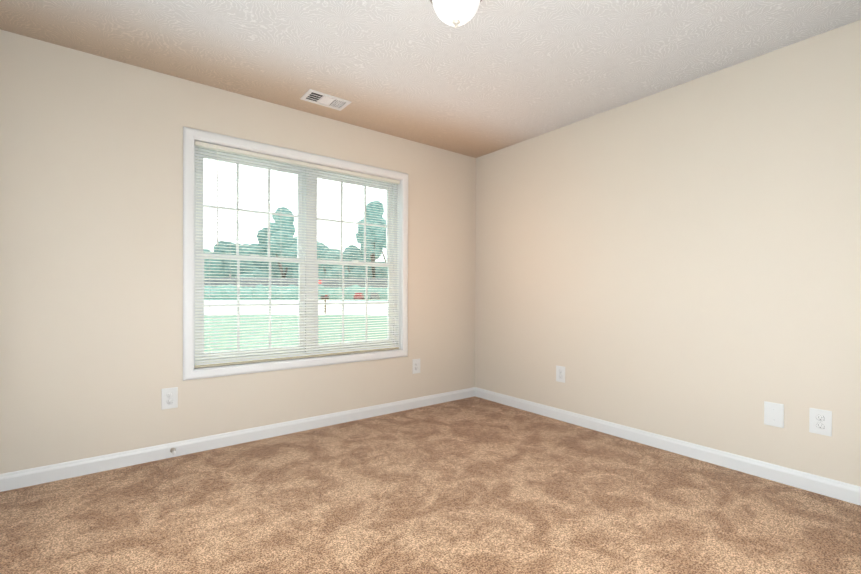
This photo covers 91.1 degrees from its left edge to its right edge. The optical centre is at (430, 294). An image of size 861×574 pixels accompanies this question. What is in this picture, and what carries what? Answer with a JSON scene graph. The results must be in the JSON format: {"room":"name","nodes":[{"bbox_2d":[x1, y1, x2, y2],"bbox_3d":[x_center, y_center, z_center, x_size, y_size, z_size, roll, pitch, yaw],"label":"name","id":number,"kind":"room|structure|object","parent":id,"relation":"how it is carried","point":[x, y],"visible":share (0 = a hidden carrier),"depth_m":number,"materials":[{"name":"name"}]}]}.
{"room":"empty bedroom","nodes":[
{"label":"empty bedroom","id":0,"kind":"room"},
{"bbox_2d":[0,29,475,473],"bbox_3d":[-0.969,-0.176,3.337,3.807,2.440,0.160,0,0,-38],"label":"wall","id":1,"kind":"structure","parent":0,"point":[91,255],"depth_m":2.58,"materials":[{"name":"beige paint"}]},
{"bbox_2d":[161,387,177,409],"bbox_3d":[-1.667,0.666,2.700,0.089,0.133,0.008,0,0,-38],"label":"electrical outlet","id":2,"kind":"object","parent":1,"relation":"attached to","point":[169,398],"visible":1,"depth_m":2.70,"materials":[{"name":"white plastic"}]},
{"bbox_2d":[0,387,475,491],"bbox_3d":[-0.933,0.999,3.258,3.450,0.091,0.020,0,0,-38],"label":"baseboard","id":3,"kind":"structure","parent":1,"relation":"attached to","point":[54,472],"depth_m":2.81,"materials":[{"name":"white paint"}]},
{"bbox_2d":[170,448,175,454],"bbox_3d":[-1.627,0.998,2.676,0.032,0.032,0.070,0,0,-38],"label":"doorstop","id":4,"kind":"object","parent":3,"relation":"attached to","point":[172,451],"visible":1,"depth_m":2.69,"materials":[{"name":"silver metal"}]},
{"bbox_2d":[183,126,407,380],"bbox_3d":[-0.950,-0.262,3.338,1.767,1.648,0.176,0,0,-38],"label":"window unit","id":5,"kind":"structure","parent":1,"relation":"in","point":[199,265],"depth_m":3.27,"materials":[{"name":"white paint"}]},
{"bbox_2d":[194,141,399,367],"bbox_3d":[-0.925,-0.262,3.305,1.623,1.511,0.044,0,0,-38],"label":"window blind","id":6,"kind":"object","parent":5,"relation":"attached to","point":[279,160],"visible":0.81,"depth_m":3.19,"materials":[{"name":"plastic"}]},
{"bbox_2d":[412,359,419,373],"bbox_3d":[-0.129,0.662,3.882,0.089,0.133,0.008,0,0,-38],"label":"electrical outlet","id":7,"kind":"object","parent":1,"relation":"attached to","point":[415,365],"visible":1,"depth_m":3.87,"materials":[{"name":"white plastic"}]},
{"bbox_2d":[0,396,860,573],"bbox_3d":[0.179,1.103,1.843,3.807,0.100,3.940,0,0,-38],"label":"floor","id":8,"kind":"structure","parent":0,"point":[474,485],"depth_m":2.05,"materials":[{"name":"carpet"}]},
{"bbox_2d":[0,0,860,157],"bbox_3d":[0.188,-1.437,1.835,3.807,0.100,3.940,0,0,-38],"label":"ceiling","id":9,"kind":"structure","parent":0,"point":[490,76],"depth_m":2.39,"materials":[{"name":"white paint"}]},
{"bbox_2d":[300,89,351,110],"bbox_3d":[-0.750,-1.390,3.034,0.312,0.010,0.180,0,0,-38],"label":"ceiling vent","id":10,"kind":"object","parent":9,"relation":"in","point":[323,99],"visible":1,"depth_m":3.03,"materials":[{"name":"white metal"}]},
{"bbox_2d":[430,0,481,27],"bbox_3d":[0.115,-1.290,1.893,0.286,0.194,0.286,0,0,-38],"label":"lamp","id":11,"kind":"object","parent":9,"relation":"attached to","point":[455,13],"visible":1,"depth_m":1.86,"materials":[{"name":"white glass"}]},
{"bbox_2d":[475,20,860,486],"bbox_3d":[1.678,-0.165,2.887,0.160,2.440,3.780,0,0,-38],"label":"wall","id":12,"kind":"structure","parent":0,"point":[682,262],"depth_m":2.70,"materials":[{"name":"beige paint"}]},
{"bbox_2d":[556,365,564,382],"bbox_3d":[1.084,0.666,3.521,0.008,0.133,0.089,0,0,-38],"label":"electrical outlet","id":13,"kind":"object","parent":12,"relation":"attached to","point":[560,373],"visible":1,"depth_m":3.52,"materials":[{"name":"white plastic"}]},
{"bbox_2d":[476,387,860,505],"bbox_3d":[1.557,1.009,2.902,0.014,0.091,3.620,0,0,-38],"label":"baseboard","id":14,"kind":"structure","parent":12,"relation":"attached to","point":[842,491],"depth_m":2.68,"materials":[{"name":"white paint"}]},
{"bbox_2d":[764,401,783,427],"bbox_3d":[1.948,0.683,2.397,0.007,0.133,0.089,0,0,-38],"label":"blank wall plate","id":15,"kind":"object","parent":12,"relation":"attached to","point":[773,414],"visible":1,"depth_m":2.39,"materials":[{"name":"white plastic"}]},
{"bbox_2d":[809,408,831,436],"bbox_3d":[2.068,0.678,2.241,0.008,0.133,0.089,0,0,-38],"label":"electrical outlet","id":16,"kind":"object","parent":12,"relation":"attached to","point":[820,421],"visible":1,"depth_m":2.24,"materials":[{"name":"white plastic"}]},
{"label":"outside","id":17,"kind":"structure","parent":0,"visible":0},
{"bbox_2d":[204,315,386,352],"bbox_3d":[-103.167,0.374,303.198,600.000,0.300,599.820,0,0,-38],"label":"lawn","id":18,"kind":"structure","parent":17,"point":[352,323],"depth_m":17.86,"materials":[{"name":"green plant"}]},
{"bbox_2d":[203,248,224,277],"bbox_3d":[-61.248,-5.807,112.597,14.240,13.646,12.628,0,0,-38],"label":"tree","id":19,"kind":"object","parent":18,"relation":"on","point":[206,250],"depth_m":109.85,"materials":[{"name":"green plant"}]},
{"bbox_2d":[213,241,253,277],"bbox_3d":[-52.329,-6.643,114.114,10.859,15.369,14.390,0,0,-38],"label":"tree","id":20,"kind":"object","parent":18,"relation":"on","point":[229,270],"depth_m":110.37,"materials":[{"name":"green plant"}]},
{"bbox_2d":[233,244,273,277],"bbox_3d":[-47.663,-6.265,114.201,11.378,14.645,10.097,0,0,-38],"label":"tree","id":21,"kind":"object","parent":18,"relation":"on","point":[256,270],"depth_m":110.84,"materials":[{"name":"green plant"}]},
{"bbox_2d":[252,228,278,271],"bbox_3d":[-45.328,-8.680,115.343,10.241,19.483,8.873,0,0,-38],"label":"tree","id":22,"kind":"object","parent":18,"relation":"on","point":[264,245],"depth_m":113.64,"materials":[{"name":"green plant"}]},
{"bbox_2d":[267,206,296,277],"bbox_3d":[-37.314,-11.067,110.999,11.149,24.342,9.268,0,0,-38],"label":"tree","id":23,"kind":"object","parent":18,"relation":"on","point":[287,223],"depth_m":108.07,"materials":[{"name":"green plant"}]},
{"bbox_2d":[204,299,386,300],"bbox_3d":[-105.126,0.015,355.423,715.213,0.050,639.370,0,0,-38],"label":"field","id":24,"kind":"structure","parent":18,"relation":"on","point":[292,299],"depth_m":86.48,"materials":[{"name":"green plant"}]},
{"bbox_2d":[204,301,386,314],"bbox_3d":[-22.154,1.263,72.007,141.254,0.050,121.481,0,0,-38],"label":"road","id":25,"kind":"structure","parent":18,"relation":"on","point":[322,309],"depth_m":39.71,"materials":[{"name":"grey asphalt"}]},
{"bbox_2d":[321,295,328,313],"bbox_3d":[-7.684,0.747,30.741,0.570,1.359,0.215,0,0,-38],"label":"mailbox","id":26,"kind":"object","parent":25,"relation":"on","point":[325,301],"depth_m":30.73,"materials":[{"name":"grey"}]},
{"bbox_2d":[354,293,363,298],"bbox_3d":[-14.814,0.484,87.664,1.760,1.450,4.400,0,0,-3],"label":"car","id":27,"kind":"object","parent":25,"relation":"on","point":[358,296],"depth_m":85.53,"materials":[{"name":"red paint"}]},
{"bbox_2d":[370,293,379,298],"bbox_3d":[-11.809,0.487,89.711,1.760,1.450,4.400,0,0,-3],"label":"car","id":28,"kind":"object","parent":25,"relation":"on","point":[374,297],"depth_m":87.60,"materials":[{"name":"grey paint"}]},
{"bbox_2d":[204,284,386,298],"bbox_3d":[-31.412,-0.150,94.417,105.982,4.051,4.911,0,0,-1],"label":"hedge","id":29,"kind":"object","parent":18,"relation":"on","point":[257,288],"depth_m":92.81,"materials":[{"name":"green plant"}]},
{"bbox_2d":[204,278,387,287],"bbox_3d":[-31.722,-1.317,100.898,112.257,4.949,3.600,0,0,-1],"label":"building","id":30,"kind":"structure","parent":18,"relation":"on","point":[243,283],"depth_m":99.52,"materials":[{"name":"grey"}]},
{"bbox_2d":[278,237,328,277],"bbox_3d":[-34.499,-7.322,114.576,13.354,16.846,12.173,0,0,-38],"label":"tree","id":31,"kind":"object","parent":18,"relation":"on","point":[318,253],"depth_m":111.64,"materials":[{"name":"green plant"}]},
{"bbox_2d":[272,261,384,277],"bbox_3d":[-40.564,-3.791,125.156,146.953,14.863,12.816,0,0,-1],"label":"tree","id":32,"kind":"object","parent":18,"relation":"on","point":[288,272],"depth_m":120.79,"materials":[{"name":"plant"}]},
{"bbox_2d":[318,248,349,277],"bbox_3d":[-25.197,-5.555,113.960,10.438,13.379,11.574,0,0,-38],"label":"tree","id":33,"kind":"object","parent":18,"relation":"on","point":[328,268],"depth_m":110.47,"materials":[{"name":"green plant"}]},
{"bbox_2d":[343,244,371,277],"bbox_3d":[-19.571,-6.051,112.505,8.477,14.420,7.471,0,0,-38],"label":"tree","id":34,"kind":"object","parent":18,"relation":"on","point":[355,258],"depth_m":110.33,"materials":[{"name":"green plant"}]},
{"bbox_2d":[356,201,385,278],"bbox_3d":[-14.777,-11.759,111.268,7.879,25.877,11.938,0,0,-38],"label":"tree","id":35,"kind":"object","parent":18,"relation":"on","point":[375,233],"depth_m":109.28,"materials":[{"name":"green plant"}]},
{"bbox_2d":[370,251,387,278],"bbox_3d":[-10.428,-9.561,117.943,10.900,21.465,11.135,0,0,-38],"label":"tree","id":36,"kind":"object","parent":18,"relation":"on","point":[383,269],"depth_m":116.13,"materials":[{"name":"green plant"}]}
]}

